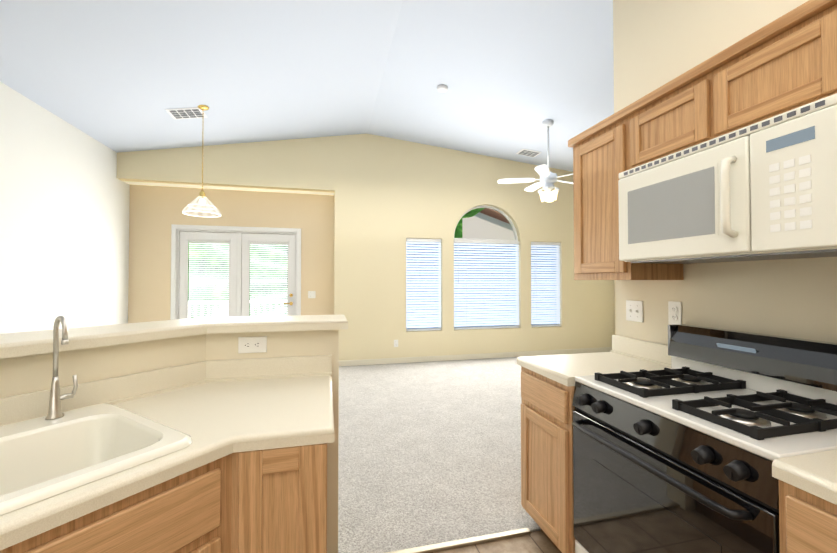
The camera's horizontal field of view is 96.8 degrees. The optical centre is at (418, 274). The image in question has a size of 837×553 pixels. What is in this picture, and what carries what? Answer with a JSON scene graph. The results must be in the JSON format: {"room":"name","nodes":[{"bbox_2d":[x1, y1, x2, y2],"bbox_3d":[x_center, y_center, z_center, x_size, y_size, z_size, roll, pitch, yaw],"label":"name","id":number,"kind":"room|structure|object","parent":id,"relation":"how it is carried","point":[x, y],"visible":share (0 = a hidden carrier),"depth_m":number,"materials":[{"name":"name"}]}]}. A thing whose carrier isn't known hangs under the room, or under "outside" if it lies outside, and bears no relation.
{"room":"kitchen","nodes":[
{"label":"kitchen","id":0,"kind":"room"},
{"bbox_2d":[0,82,129,333],"bbox_3d":[-3.249,-0.206,1.188,0.150,3.126,8.621,0,-1,-14],"label":"wall","id":1,"kind":"structure","parent":0,"point":[64,217],"depth_m":3.95,"materials":[{"name":"white paint"}]},
{"bbox_2d":[0,330,338,552],"bbox_3d":[-1.460,0.786,0.403,2.743,1.115,2.227,0,-1,-14],"label":"wall","id":2,"kind":"structure","parent":0,"point":[19,375],"depth_m":1.46,"materials":[{"name":"beige paint"}]},
{"bbox_2d":[0,314,347,358],"bbox_3d":[-1.486,0.208,0.500,2.832,0.042,2.345,0,-1,-14],"label":"wall cap","id":3,"kind":"object","parent":2,"relation":"on","point":[18,344],"visible":0.97,"depth_m":1.43,"materials":[{"name":"laminate"}]},
{"bbox_2d":[238,336,266,352],"bbox_3d":[-0.720,0.306,1.611,0.115,0.070,0.009,0,-1,-14],"label":"outlet","id":4,"kind":"object","parent":2,"relation":"attached to","point":[252,344],"visible":1,"depth_m":1.61,"materials":[{"name":"white plastic"}]},
{"bbox_2d":[119,178,334,194],"bbox_3d":[-2.771,-1.352,5.662,3.208,0.100,0.499,0,-1,-14],"label":"ceiling","id":5,"kind":"structure","parent":0,"point":[184,185],"depth_m":5.58,"materials":[{"name":"beige paint"}]},
{"bbox_2d":[128,185,333,322],"bbox_3d":[-2.813,0.018,5.808,3.208,2.835,0.150,0,-1,-14],"label":"wall","id":6,"kind":"structure","parent":0,"point":[155,212],"depth_m":5.68,"materials":[{"name":"beige paint"}]},
{"bbox_2d":[170,224,300,319],"bbox_3d":[-2.793,0.344,5.784,1.844,2.160,0.136,0,-1,-14],"label":"french door","id":7,"kind":"structure","parent":6,"relation":"attached to","point":[240,240],"depth_m":5.76,"materials":[{"name":"painted wood"},{"name":"glass"},{"name":"brass"}]},
{"bbox_2d":[308,291,315,297],"bbox_3d":[-1.719,0.329,5.984,0.116,0.115,0.019,0,-1,-14],"label":"light switch","id":8,"kind":"object","parent":6,"relation":"attached to","point":[311,294],"visible":1,"depth_m":5.99,"materials":[{"name":"white plastic"}]},
{"bbox_2d":[0,0,613,171],"bbox_3d":[0.741,-2.041,2.099,8.619,0.759,8.720,0,-1,-14],"label":"ceiling","id":9,"kind":"structure","parent":0,"point":[117,76],"depth_m":3.70,"materials":[{"name":"white paint"}]},
{"bbox_2d":[165,107,206,118],"bbox_3d":[-2.704,-1.877,4.335,0.355,0.070,0.260,0,-1,-14],"label":"ceiling vent","id":10,"kind":"object","parent":9,"relation":"in","point":[185,113],"visible":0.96,"depth_m":4.32,"materials":[{"name":"white metal"}]},
{"bbox_2d":[182,105,221,216],"bbox_3d":[-2.473,-1.303,4.255,0.393,1.243,0.393,0,-1,-14],"label":"pendant lamp","id":11,"kind":"object","parent":9,"relation":"hanging from","point":[202,201],"visible":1,"depth_m":4.23,"materials":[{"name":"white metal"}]},
{"bbox_2d":[437,85,447,92],"bbox_3d":[0.283,-2.179,4.370,0.132,0.045,0.132,0,-1,-14],"label":"smoke detector","id":12,"kind":"object","parent":9,"relation":"attached to","point":[442,88],"visible":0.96,"depth_m":4.34,"materials":[{"name":"white plastic"}]},
{"bbox_2d":[516,149,541,156],"bbox_3d":[1.806,-1.985,6.089,0.339,0.042,0.240,0,-1,-14],"label":"ceiling vent","id":13,"kind":"object","parent":9,"relation":"in","point":[527,152],"visible":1,"depth_m":6.07,"materials":[{"name":"white metal"}]},
{"bbox_2d":[497,119,572,201],"bbox_3d":[1.746,-1.514,5.006,1.272,1.077,1.257,0,-1,-14],"label":"ceiling fan","id":14,"kind":"object","parent":9,"relation":"hanging from","point":[548,179],"visible":1,"depth_m":4.94,"materials":[{"name":"white plastic"}]},
{"bbox_2d":[334,194,334,225],"bbox_3d":[-1.286,0.072,6.003,0.150,2.735,0.202,0,-1,-14],"label":"wall","id":15,"kind":"structure","parent":0,"point":[334,209],"depth_m":5.96,"materials":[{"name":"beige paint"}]},
{"bbox_2d":[117,134,613,360],"bbox_3d":[-0.248,-0.426,6.087,8.319,3.733,0.150,0,-1,-14],"label":"wall","id":16,"kind":"structure","parent":0,"point":[392,195],"depth_m":5.99,"materials":[{"name":"beige paint"}]},
{"bbox_2d":[406,242,440,329],"bbox_3d":[0.071,0.175,6.191,0.611,1.521,0.050,0,-1,-14],"label":"window","id":17,"kind":"structure","parent":16,"relation":"in","point":[423,278],"depth_m":6.19,"materials":[{"name":"white"}]},
{"bbox_2d":[406,238,440,330],"bbox_3d":[0.088,0.172,6.121,0.591,1.513,0.068,0,-1,-14],"label":"window blinds","id":18,"kind":"object","parent":17,"relation":"attached to","point":[430,317],"visible":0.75,"depth_m":6.12,"materials":[{"name":"white plastic"}]},
{"bbox_2d":[339,347,611,365],"bbox_3d":[1.184,1.389,6.324,5.110,0.088,0.012,0,-1,-14],"label":"baseboard","id":19,"kind":"structure","parent":16,"relation":"attached to","point":[457,357],"depth_m":6.23,"materials":[{"name":"beige wood"}]},
{"bbox_2d":[454,205,517,327],"bbox_3d":[1.164,-0.129,6.465,1.229,2.138,0.054,0,-1,-14],"label":"window","id":20,"kind":"structure","parent":16,"relation":"in","point":[505,216],"depth_m":6.46,"materials":[{"name":"white"}]},
{"bbox_2d":[454,240,518,329],"bbox_3d":[1.181,0.176,6.390,1.209,1.513,0.068,0,-1,-14],"label":"window blinds","id":21,"kind":"object","parent":20,"relation":"attached to","point":[494,301],"visible":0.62,"depth_m":6.39,"materials":[{"name":"white plastic"}]},
{"bbox_2d":[531,245,558,325],"bbox_3d":[2.259,0.184,6.730,0.610,1.521,0.050,0,-1,-14],"label":"window","id":22,"kind":"structure","parent":16,"relation":"in","point":[545,278],"depth_m":6.73,"materials":[{"name":"white"}]},
{"bbox_2d":[531,242,560,326],"bbox_3d":[2.277,0.181,6.660,0.590,1.513,0.068,0,-1,-14],"label":"window blinds","id":23,"kind":"object","parent":22,"relation":"attached to","point":[550,316],"visible":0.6,"depth_m":6.66,"materials":[{"name":"white plastic"}]},
{"bbox_2d":[338,357,540,552],"bbox_3d":[0.687,1.400,2.259,8.219,0.072,8.770,0,-1,-14],"label":"floor carpet","id":24,"kind":"object","parent":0,"point":[429,453],"visible":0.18,"depth_m":2.85,"materials":[{"name":"beige carpet"}]},
{"bbox_2d":[431,530,559,552],"bbox_3d":[-0.465,1.360,-0.414,4.704,0.060,4.130,0,-1,-14],"label":"floor","id":25,"kind":"structure","parent":0,"point":[536,542],"depth_m":1.87,"materials":[{"name":"tile"}]},
{"bbox_2d":[0,364,331,552],"bbox_3d":[-1.375,0.873,0.133,2.604,0.932,2.541,0,-1,-14],"label":"base cabinet","id":26,"kind":"object","parent":25,"relation":"on","point":[219,456],"depth_m":1.02,"materials":[{"name":"brown wood"}]},
{"bbox_2d":[45,316,77,419],"bbox_3d":[-1.054,0.272,1.095,0.079,0.302,0.097,0,-1,-14],"label":"faucet","id":27,"kind":"object","parent":26,"relation":"on","point":[54,412],"depth_m":1.10,"materials":[{"name":"silver metal"}]},
{"bbox_2d":[0,404,191,514],"bbox_3d":[-1.020,0.520,0.758,0.934,0.204,0.934,0,-1,-14],"label":"sink","id":28,"kind":"object","parent":26,"relation":"in","point":[79,459],"depth_m":0.97,"materials":[{"name":"white ceramic"}]},
{"bbox_2d":[386,528,530,552],"bbox_3d":[0.104,1.361,1.853,0.995,0.016,0.036,0,-1,-14],"label":"trim","id":29,"kind":"structure","parent":25,"relation":"on","point":[471,541],"depth_m":1.88,"materials":[{"name":"beige"}]},
{"bbox_2d":[521,366,575,552],"bbox_3d":[0.911,0.933,1.903,0.638,0.873,0.433,0,-1,-14],"label":"base cabinet","id":30,"kind":"object","parent":25,"relation":"on","point":[547,407],"visible":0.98,"depth_m":1.77,"materials":[{"name":"brown wood"}]},
{"bbox_2d":[517,335,670,385],"bbox_3d":[0.909,0.426,1.919,0.642,0.140,0.448,0,-1,-14],"label":"countertop","id":31,"kind":"structure","parent":30,"relation":"on","point":[626,354],"depth_m":1.92,"materials":[{"name":"laminate"}]},
{"bbox_2d":[572,324,836,552],"bbox_3d":[1.032,0.795,1.316,0.674,1.128,0.763,0,-1,-14],"label":"range","id":32,"kind":"object","parent":25,"relation":"on","point":[696,440],"visible":0.98,"depth_m":1.24,"materials":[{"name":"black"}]},
{"bbox_2d":[779,480,836,552],"bbox_3d":[1.204,0.913,0.714,0.638,0.873,0.478,0,-1,-14],"label":"base cabinet","id":33,"kind":"object","parent":25,"relation":"on","point":[807,522],"visible":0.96,"depth_m":0.82,"materials":[{"name":"brown wood"}]},
{"bbox_2d":[772,449,836,504],"bbox_3d":[1.204,0.405,0.723,0.642,0.140,0.479,0,-1,-14],"label":"countertop","id":34,"kind":"structure","parent":33,"relation":"on","point":[815,474],"depth_m":0.84,"materials":[{"name":"laminate"}]},
{"bbox_2d":[614,280,615,334],"bbox_3d":[4.725,-0.254,2.973,0.150,3.284,8.271,0,-1,-14],"label":"wall","id":35,"kind":"structure","parent":0,"point":[614,307],"depth_m":6.93,"materials":[{"name":"beige paint"}]},
{"bbox_2d":[613,0,836,344],"bbox_3d":[1.721,-0.466,0.242,0.120,3.614,4.101,0,-1,-14],"label":"wall","id":36,"kind":"structure","parent":0,"point":[657,44],"depth_m":1.68,"materials":[{"name":"beige paint"}]},
{"bbox_2d":[568,106,683,279],"bbox_3d":[1.069,-0.370,1.952,0.319,0.800,0.408,0,-1,-14],"label":"upper cabinet","id":37,"kind":"object","parent":36,"relation":"attached to","point":[600,152],"depth_m":1.88,"materials":[{"name":"brown wood"}]},
{"bbox_2d":[626,300,642,321],"bbox_3d":[1.197,0.205,2.067,0.019,0.115,0.116,0,-1,-14],"label":"light switch","id":38,"kind":"object","parent":36,"relation":"attached to","point":[634,310],"visible":1,"depth_m":2.06,"materials":[{"name":"white plastic"}]},
{"bbox_2d":[628,64,703,169],"bbox_3d":[1.164,-0.622,1.570,0.319,0.308,0.384,0,-1,-14],"label":"upper cabinet","id":39,"kind":"object","parent":36,"relation":"attached to","point":[669,119],"depth_m":1.52,"materials":[{"name":"brown wood"}]},
{"bbox_2d":[668,301,681,324],"bbox_3d":[1.261,0.192,1.828,0.009,0.115,0.070,0,-1,-14],"label":"electrical outlet","id":40,"kind":"object","parent":36,"relation":"attached to","point":[674,313],"visible":0.94,"depth_m":1.82,"materials":[{"name":"white plastic"}]},
{"bbox_2d":[700,0,836,141],"bbox_3d":[1.256,-0.629,1.200,0.319,0.308,0.380,0,-1,-14],"label":"upper cabinet","id":41,"kind":"object","parent":36,"relation":"attached to","point":[786,62],"depth_m":1.16,"materials":[{"name":"brown wood"}]},
{"bbox_2d":[618,93,836,263],"bbox_3d":[1.160,-0.262,1.367,0.423,0.412,0.757,0,-1,-14],"label":"microwave","id":42,"kind":"object","parent":41,"relation":"attached to","point":[765,189],"visible":1,"depth_m":1.19,"materials":[{"name":"white plastic"}]},
{"label":"outside","id":43,"kind":"structure","parent":0,"visible":0},
{"bbox_3d":[-2.938,1.933,22.869,34.000,0.290,33.060,0,-1,-14],"label":"ground","id":44,"kind":"structure","parent":43,"visible":0},
{"bbox_2d":[188,300,286,317],"bbox_3d":[-3.534,1.025,7.493,7.517,1.000,0.060,0,-1,-14],"label":"railing","id":45,"kind":"object","parent":44,"relation":"on","point":[227,305],"visible":0.06,"depth_m":7.38,"materials":[{"name":"white"}]},
{"bbox_2d":[188,208,484,317],"bbox_3d":[-5.087,-1.447,10.140,15.447,6.034,3.279,0,-1,-14],"label":"hedge","id":46,"kind":"object","parent":44,"relation":"on","point":[458,229],"depth_m":10.15,"materials":[{"name":"green plant"}]},
{"bbox_2d":[462,208,514,239],"bbox_3d":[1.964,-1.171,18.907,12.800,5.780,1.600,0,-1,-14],"label":"house","id":47,"kind":"structure","parent":44,"relation":"on","point":[486,223],"depth_m":18.89,"materials":[{"name":"grey paint"}]}
]}

